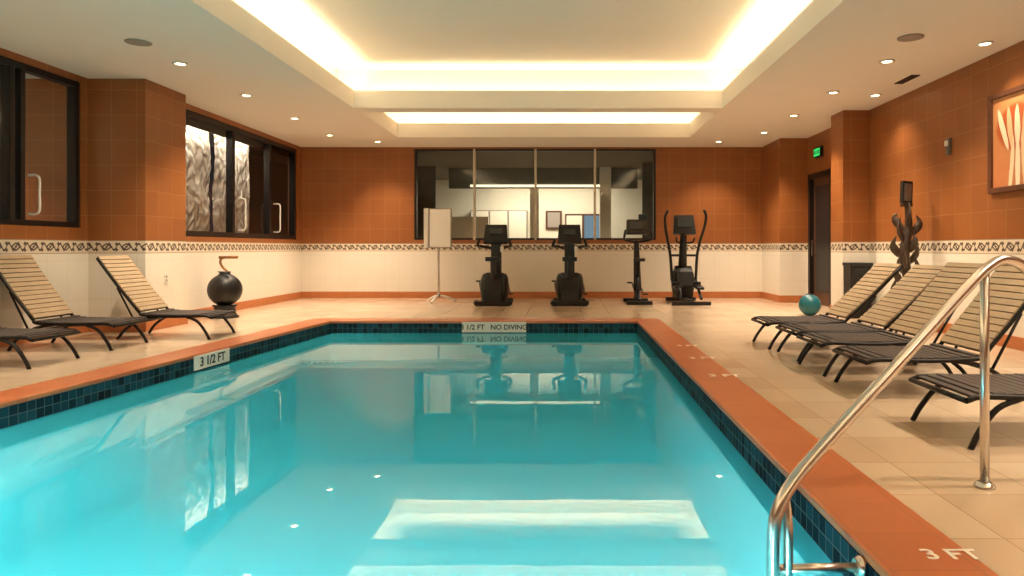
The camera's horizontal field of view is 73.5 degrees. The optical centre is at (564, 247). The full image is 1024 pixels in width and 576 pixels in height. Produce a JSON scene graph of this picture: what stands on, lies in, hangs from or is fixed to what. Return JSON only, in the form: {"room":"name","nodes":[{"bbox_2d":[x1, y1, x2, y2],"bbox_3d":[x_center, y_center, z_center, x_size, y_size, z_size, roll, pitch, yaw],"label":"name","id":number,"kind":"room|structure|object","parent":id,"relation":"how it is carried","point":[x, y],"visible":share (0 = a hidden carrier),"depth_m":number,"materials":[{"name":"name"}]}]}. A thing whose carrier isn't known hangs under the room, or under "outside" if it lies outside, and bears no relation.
{"room":"indoor swimming pool","nodes":[
{"label":"indoor swimming pool","id":0,"kind":"room"},
{"bbox_2d":[0,47,87,327],"bbox_3d":[-6.350,-0.560,3.000,0.200,3.320,12.000,0,0,0],"label":"wall","id":1,"kind":"structure","parent":0,"point":[61,253],"depth_m":8.46,"materials":[{"name":"tile"}]},
{"bbox_2d":[0,55,79,227],"bbox_3d":[-6.330,-1.200,6.910,0.120,1.880,3.820,0,0,0],"label":"window","id":2,"kind":"structure","parent":1,"relation":"in","point":[40,109],"depth_m":8.18,"materials":[{"name":"glass"}]},
{"bbox_2d":[28,174,40,214],"bbox_3d":[-6.207,-0.625,7.990,0.147,0.484,0.028,0,0,0],"label":"handle","id":3,"kind":"object","parent":2,"relation":"attached to","point":[29,175],"visible":1,"depth_m":7.98,"materials":[{"name":"silver metal"}]},
{"bbox_2d":[0,292,301,347],"bbox_3d":[-5.865,1.030,6.005,0.770,0.140,18.010,0,0,0],"label":"baseboard","id":4,"kind":"structure","parent":1,"relation":"attached to","point":[167,322],"depth_m":9.51,"materials":[{"name":"tile"}]},
{"bbox_2d":[88,79,185,316],"bbox_3d":[-5.975,-0.560,9.425,0.950,3.320,0.950,0,0,0],"label":"wall","id":5,"kind":"structure","parent":0,"point":[137,127],"depth_m":8.95,"materials":[{"name":"orange tile"}]},
{"bbox_2d":[164,274,167,282],"bbox_3d":[-5.492,0.420,9.400,0.015,0.120,0.080,0,0,0],"label":"wall outlet","id":6,"kind":"object","parent":5,"relation":"in","point":[165,275],"depth_m":9.39,"materials":[{"name":"white plastic"}]},
{"bbox_2d":[186,103,301,309],"bbox_3d":[-5.900,-0.560,12.490,0.200,3.320,5.280,0,0,0],"label":"wall","id":7,"kind":"structure","parent":0,"point":[264,268],"depth_m":12.59,"materials":[{"name":"tile"}]},
{"bbox_2d":[186,109,295,239],"bbox_3d":[-5.900,-1.160,12.540,0.160,1.960,4.480,0,0,0],"label":"window","id":8,"kind":"structure","parent":7,"relation":"in","point":[232,134],"depth_m":12.37,"materials":[{"name":"brown metal"}]},
{"bbox_2d":[238,198,246,230],"bbox_3d":[-5.757,-0.600,12.180,0.147,0.594,0.028,0,0,0],"label":"handle","id":9,"kind":"object","parent":8,"relation":"attached to","point":[244,199],"visible":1,"depth_m":12.17,"materials":[{"name":"silver metal"}]},
{"bbox_2d":[273,203,280,232],"bbox_3d":[-5.757,-0.600,13.660,0.147,0.594,0.028,0,0,0],"label":"handle","id":10,"kind":"object","parent":8,"relation":"attached to","point":[273,203],"visible":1,"depth_m":13.65,"materials":[{"name":"silver metal"}]},
{"bbox_2d":[0,323,878,575],"bbox_3d":[-1.588,1.639,5.750,5.336,1.022,8.900,0,0,0],"label":"pool tile border","id":11,"kind":"object","parent":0,"point":[824,535],"visible":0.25,"depth_m":5.71,"materials":[{"name":"tile"}]},
{"bbox_2d":[194,348,229,370],"bbox_3d":[-3.743,1.177,7.249,0.016,0.145,0.620,0,0,5],"label":"plate","id":12,"kind":"object","parent":11,"relation":"attached to","point":[202,361],"visible":1,"depth_m":7.22,"materials":[{"name":"white ceramic"}]},
{"bbox_2d":[0,333,843,575],"bbox_3d":[-1.588,1.270,5.750,5.336,0.001,8.900,0,0,0],"label":"pool water","id":13,"kind":"object","parent":11,"relation":"in","point":[331,454],"visible":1,"depth_m":3.84,"materials":[{"name":"teal liquid"}]},
{"bbox_2d":[461,322,526,331],"bbox_3d":[-1.060,1.183,10.193,0.988,0.155,0.015,0,0,0],"label":"plate","id":14,"kind":"object","parent":11,"relation":"attached to","point":[466,326],"visible":1,"depth_m":10.19,"materials":[{"name":"white ceramic"}]},
{"bbox_2d":[766,255,1023,575],"bbox_3d":[1.516,1.085,2.818,1.762,2.109,0.215,0,0,-31],"label":"pool handrail","id":15,"kind":"object","parent":11,"relation":"on","point":[781,511],"visible":1,"depth_m":2.69,"materials":[{"name":"metal"}]},
{"bbox_2d":[248,154,652,237],"bbox_3d":[-0.500,-0.550,18.650,14.000,3.300,6.900,0,0,0],"label":"wall","id":16,"kind":"structure","parent":0,"point":[614,207],"depth_m":19.60,"materials":[{"name":"paint"}]},
{"bbox_2d":[470,210,527,237],"bbox_3d":[-2.100,-0.700,21.790,1.800,1.000,0.420,0,0,0],"label":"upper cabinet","id":17,"kind":"object","parent":16,"relation":"attached to","point":[516,221],"visible":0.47,"depth_m":21.58,"materials":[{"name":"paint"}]},
{"bbox_2d":[546,211,561,228],"bbox_3d":[-0.360,-0.900,21.960,0.520,0.600,0.080,0,0,0],"label":"wall picture","id":18,"kind":"object","parent":16,"relation":"attached to","point":[553,218],"visible":0.81,"depth_m":21.92},
{"bbox_2d":[565,214,598,237],"bbox_3d":[0.650,-0.500,21.955,1.300,1.200,0.090,0,0,0],"label":"window","id":19,"kind":"structure","parent":16,"relation":"in","point":[586,221],"depth_m":21.91,"materials":[{"name":"glass"}]},
{"bbox_2d":[249,146,652,188],"bbox_3d":[-0.500,-1.975,18.650,14.000,0.650,6.900,0,0,0],"label":"ceiling","id":20,"kind":"structure","parent":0,"point":[492,168],"depth_m":18.66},
{"bbox_2d":[470,185,599,186],"bbox_3d":[-0.700,-1.710,18.765,3.800,0.060,0.050,0,0,0],"label":"lamp","id":21,"kind":"object","parent":20,"relation":"attached to","point":[470,185],"visible":0.64,"depth_m":18.74,"materials":[{"name":"white"}]},
{"bbox_2d":[0,0,1023,146],"bbox_3d":[-0.700,-2.590,6.000,11.600,0.740,18.400,0,0,0],"label":"ceiling","id":22,"kind":"structure","parent":0,"point":[395,73],"depth_m":9.27,"materials":[{"name":"paint"}]},
{"bbox_2d":[124,38,151,46],"bbox_3d":[-4.600,-2.213,7.360,0.260,0.014,0.260,0,0,0],"label":"ceiling speaker","id":23,"kind":"object","parent":22,"relation":"in","point":[137,42],"depth_m":7.33},
{"bbox_2d":[172,61,188,65],"bbox_3d":[-4.620,-2.212,8.200,0.180,0.016,0.180,0,0,0],"label":"recessed light","id":24,"kind":"object","parent":22,"relation":"in","point":[178,63],"visible":1,"depth_m":8.18,"materials":[{"name":"white ceramic"}]},
{"bbox_2d":[186,125,210,230],"bbox_3d":[-6.191,-1.150,11.175,0.104,1.900,1.450,0,0,0],"label":"curtain","id":25,"kind":"object","parent":22,"relation":"hanging from","point":[198,156],"visible":0.45,"depth_m":11.50,"materials":[{"name":"white fabric"}]},
{"bbox_2d":[212,134,249,232],"bbox_3d":[-6.195,-1.150,12.750,0.130,1.900,1.300,0,0,0],"label":"curtain","id":26,"kind":"object","parent":22,"relation":"hanging from","point":[242,186],"visible":0.66,"depth_m":12.78,"materials":[{"name":"white fabric"}]},
{"bbox_2d":[240,94,252,96],"bbox_3d":[-4.620,-2.212,9.900,0.180,0.016,0.180,0,0,0],"label":"recessed light","id":27,"kind":"object","parent":22,"relation":"in","point":[243,95],"visible":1,"depth_m":9.90,"materials":[{"name":"white ceramic"}]},
{"bbox_2d":[827,91,839,93],"bbox_3d":[3.820,-2.212,9.720,0.180,0.016,0.180,0,0,0],"label":"recessed light","id":28,"kind":"object","parent":22,"relation":"in","point":[829,92],"visible":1,"depth_m":9.69,"materials":[{"name":"white ceramic"}]},
{"bbox_2d":[869,94,881,96],"bbox_3d":[4.500,-2.212,9.900,0.180,0.016,0.180,0,0,0],"label":"recessed light","id":29,"kind":"object","parent":22,"relation":"in","point":[871,95],"visible":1,"depth_m":9.89,"materials":[{"name":"white ceramic"}]},
{"bbox_2d":[879,59,894,63],"bbox_3d":[3.820,-2.212,8.100,0.180,0.016,0.180,0,0,0],"label":"recessed light","id":30,"kind":"object","parent":22,"relation":"in","point":[885,61],"visible":1,"depth_m":8.09,"materials":[{"name":"white ceramic"}]},
{"bbox_2d":[894,75,919,83],"bbox_3d":[4.495,-2.214,8.975,0.110,0.012,0.450,0,0,0],"label":"ceiling vent","id":31,"kind":"object","parent":22,"relation":"in","point":[910,77],"visible":1,"depth_m":8.95,"materials":[{"name":"brown metal"}]},
{"bbox_2d":[897,33,924,41],"bbox_3d":[3.640,-2.213,7.190,0.260,0.014,0.260,0,0,0],"label":"ceiling speaker","id":32,"kind":"object","parent":22,"relation":"in","point":[915,36],"depth_m":7.15},
{"bbox_2d":[975,41,993,46],"bbox_3d":[4.550,-2.212,7.400,0.180,0.016,0.180,0,0,0],"label":"recessed light","id":33,"kind":"object","parent":22,"relation":"in","point":[984,43],"visible":1,"depth_m":7.38,"materials":[{"name":"white ceramic"}]},
{"bbox_2d":[0,298,1023,575],"bbox_3d":[-0.700,1.160,6.000,11.600,0.120,18.400,0,0,0],"label":"floor","id":34,"kind":"structure","parent":0,"point":[927,463],"depth_m":5.75,"materials":[{"name":"tile"}]},
{"bbox_2d":[0,326,80,369],"bbox_3d":[-5.516,0.594,6.500,1.387,1.031,0.658,0,0,0],"label":"lounge chair","id":35,"kind":"object","parent":34,"relation":"on","point":[6,334],"visible":1,"depth_m":6.46,"materials":[{"name":"metal"}]},
{"bbox_2d":[0,255,148,350],"bbox_3d":[-5.516,0.594,7.620,1.387,1.031,0.658,0,0,0],"label":"lounge chair","id":36,"kind":"object","parent":34,"relation":"on","point":[26,283],"visible":0.9,"depth_m":7.55,"materials":[{"name":"metal"}]},
{"bbox_2d":[96,255,235,339],"bbox_3d":[-4.938,0.603,8.500,1.410,1.014,0.658,0,0,0],"label":"lounge chair","id":37,"kind":"object","parent":34,"relation":"on","point":[129,281],"visible":0.94,"depth_m":8.41,"materials":[{"name":"metal"}]},
{"bbox_2d":[207,256,242,318],"bbox_3d":[-5.380,0.612,10.800,0.510,0.977,0.510,0,0,0],"label":"vase","id":38,"kind":"object","parent":34,"relation":"on","point":[224,289],"visible":0.93,"depth_m":10.65,"materials":[{"name":"black metal"}]},
{"bbox_2d":[424,208,456,303],"bbox_3d":[-2.526,0.151,13.769,0.638,1.902,0.616,0,0,0],"label":"sign stand","id":39,"kind":"object","parent":34,"relation":"on","point":[437,221],"visible":1,"depth_m":13.76,"materials":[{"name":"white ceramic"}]},
{"bbox_2d":[473,225,512,305],"bbox_3d":[-1.370,0.320,13.339,0.736,1.570,1.019,0,0,0],"label":"exercise bike","id":40,"kind":"object","parent":34,"relation":"on","point":[494,286],"visible":1,"depth_m":13.12,"materials":[{"name":"black plastic"}]},
{"bbox_2d":[0,318,998,575],"bbox_3d":[-1.588,1.108,5.750,6.076,0.040,9.640,0,0,0],"label":"pool coping","id":41,"kind":"object","parent":34,"relation":"on","point":[880,527],"visible":0.99,"depth_m":3.84,"materials":[{"name":"tile"}]},
{"bbox_2d":[708,374,739,376],"bbox_3d":[1.363,1.087,5.826,0.272,0.002,0.111,0,0,0],"label":"depth marking","id":42,"kind":"object","parent":41,"relation":"on","point":[712,375],"visible":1,"depth_m":5.84,"materials":[{"name":"white paint"}]},
{"bbox_2d":[919,549,978,558],"bbox_3d":[1.373,1.087,2.425,0.199,0.002,0.081,0,0,0],"label":"depth marking","id":43,"kind":"object","parent":41,"relation":"on","point":[930,552],"visible":1,"depth_m":2.43,"materials":[{"name":"white paint"}]},
{"bbox_2d":[550,225,588,305],"bbox_3d":[0.090,0.320,13.339,0.736,1.570,1.019,0,0,0],"label":"exercise bike","id":44,"kind":"object","parent":34,"relation":"on","point":[569,286],"visible":1,"depth_m":13.11,"materials":[{"name":"black plastic"}]},
{"bbox_2d":[623,214,652,304],"bbox_3d":[1.440,0.207,13.575,0.592,1.775,0.850,0,0,0],"label":"bike","id":45,"kind":"object","parent":34,"relation":"on","point":[638,226],"visible":1,"depth_m":13.63,"materials":[{"name":"black plastic"}]},
{"bbox_2d":[664,209,710,304],"bbox_3d":[2.420,0.164,13.690,0.836,1.863,1.340,0,0,0],"label":"elliptical trainer","id":46,"kind":"object","parent":34,"relation":"on","point":[682,277],"visible":1,"depth_m":13.80,"materials":[{"name":"black plastic"}]},
{"bbox_2d":[798,294,820,315],"bbox_3d":[3.980,0.923,11.100,0.350,0.354,0.350,0,0,0],"label":"exercise ball","id":47,"kind":"object","parent":34,"relation":"on","point":[809,304],"visible":1,"depth_m":10.98,"materials":[{"name":"teal rubber"}]},
{"bbox_2d":[751,263,902,349],"bbox_3d":[2.932,0.641,7.720,1.497,0.936,0.658,0,0,0],"label":"lounge chair","id":48,"kind":"object","parent":34,"relation":"on","point":[878,276],"visible":0.86,"depth_m":7.62,"materials":[{"name":"metal"}]},
{"bbox_2d":[842,262,872,318],"bbox_3d":[4.620,0.665,10.780,0.360,0.870,0.320,0,0,0],"label":"waste bin","id":49,"kind":"object","parent":34,"relation":"on","point":[853,272],"visible":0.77,"depth_m":10.64,"materials":[{"name":"black plastic"}]},
{"bbox_2d":[775,264,944,360],"bbox_3d":[2.972,0.641,6.920,1.497,0.936,0.658,0,0,0],"label":"lounge chair","id":50,"kind":"object","parent":34,"relation":"on","point":[894,303],"visible":0.73,"depth_m":6.86,"materials":[{"name":"metal"}]},
{"bbox_2d":[832,346,904,382],"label":"lounge chair","id":51,"kind":"object","parent":34,"relation":"on","point":[873,354],"depth_m":5.32,"materials":[{"name":"metal"}]},
{"bbox_2d":[796,262,983,376],"bbox_3d":[2.910,0.621,6.150,1.455,0.976,0.658,0,0,0],"label":"lounge chair","id":52,"kind":"object","parent":34,"relation":"on","point":[953,275],"visible":0.7,"depth_m":6.13,"materials":[{"name":"metal"}]},
{"bbox_2d":[888,181,922,328],"bbox_3d":[4.607,0.098,9.200,0.400,2.003,0.380,0,0,0],"label":"leaf sculpture","id":53,"kind":"object","parent":34,"relation":"on","point":[905,233],"visible":0.62,"depth_m":9.16,"materials":[{"name":"brown metal"}]},
{"bbox_2d":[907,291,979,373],"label":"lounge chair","id":54,"kind":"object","parent":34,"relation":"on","point":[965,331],"depth_m":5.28,"materials":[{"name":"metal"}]},
{"bbox_2d":[909,373,1023,449],"bbox_3d":[2.900,0.612,4.040,1.433,0.996,0.658,0,0,0],"label":"lounge chair","id":55,"kind":"object","parent":34,"relation":"on","point":[1008,387],"visible":0.9,"depth_m":4.00,"materials":[{"name":"metal"}]},
{"bbox_2d":[302,147,761,291],"bbox_3d":[-0.450,-0.560,15.105,11.100,3.320,0.150,0,0,0],"label":"wall","id":56,"kind":"structure","parent":0,"point":[358,202],"depth_m":15.03,"materials":[{"name":"tile"}]},
{"bbox_2d":[302,292,761,297],"bbox_3d":[-0.730,1.030,15.020,10.140,0.140,0.020,0,0,0],"label":"baseboard","id":57,"kind":"structure","parent":56,"relation":"attached to","point":[304,294],"depth_m":15.01,"materials":[{"name":"tile"}]},
{"bbox_2d":[414,149,655,239],"bbox_3d":[-0.660,-1.180,15.095,5.320,2.000,0.130,0,0,0],"label":"window","id":58,"kind":"structure","parent":56,"relation":"in","point":[416,151],"depth_m":15.04,"materials":[{"name":"metal"}]},
{"bbox_2d":[762,110,868,305],"bbox_3d":[4.620,-0.560,13.015,0.560,3.320,4.030,0,0,0],"label":"wall pier","id":59,"kind":"object","parent":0,"point":[784,160],"visible":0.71,"depth_m":13.80,"materials":[{"name":"tile"}]},
{"bbox_2d":[807,40,1023,337],"bbox_3d":[5.000,-0.560,6.065,0.200,3.320,18.130,0,0,0],"label":"wall","id":60,"kind":"structure","parent":0,"point":[963,223],"depth_m":8.79,"materials":[{"name":"tile"}]},
{"bbox_2d":[813,146,822,158],"bbox_3d":[4.866,-1.840,13.125,0.068,0.200,0.350,0,0,0],"label":"exit sign","id":61,"kind":"object","parent":60,"relation":"attached to","point":[818,151],"visible":1,"depth_m":13.06,"materials":[{"name":"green plastic"}]},
{"bbox_2d":[808,168,830,306],"bbox_3d":[4.939,-0.180,13.060,0.162,2.560,1.200,0,0,0],"label":"door","id":62,"kind":"structure","parent":60,"relation":"in","point":[819,183],"depth_m":13.15,"materials":[{"name":"brown wood"}]},
{"bbox_2d":[762,292,1023,350],"bbox_3d":[4.610,1.030,6.005,0.580,0.140,18.010,0,0,0],"label":"baseboard","id":63,"kind":"structure","parent":60,"relation":"attached to","point":[1017,343],"depth_m":8.73,"materials":[{"name":"tile"}]},
{"bbox_2d":[944,138,950,155],"bbox_3d":[4.867,-1.290,8.685,0.065,0.220,0.070,0,0,0],"label":"fire alarm strobe","id":64,"kind":"object","parent":60,"relation":"attached to","point":[947,143],"visible":1,"depth_m":8.65,"materials":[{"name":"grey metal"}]},
{"bbox_2d":[987,84,1023,193],"bbox_3d":[4.873,-1.180,7.145,0.050,1.120,1.390,0,0,0],"label":"framed painting","id":65,"kind":"object","parent":60,"relation":"attached to","point":[1005,109],"visible":1,"depth_m":7.54,"materials":[{"name":"brown wood"}]}
]}

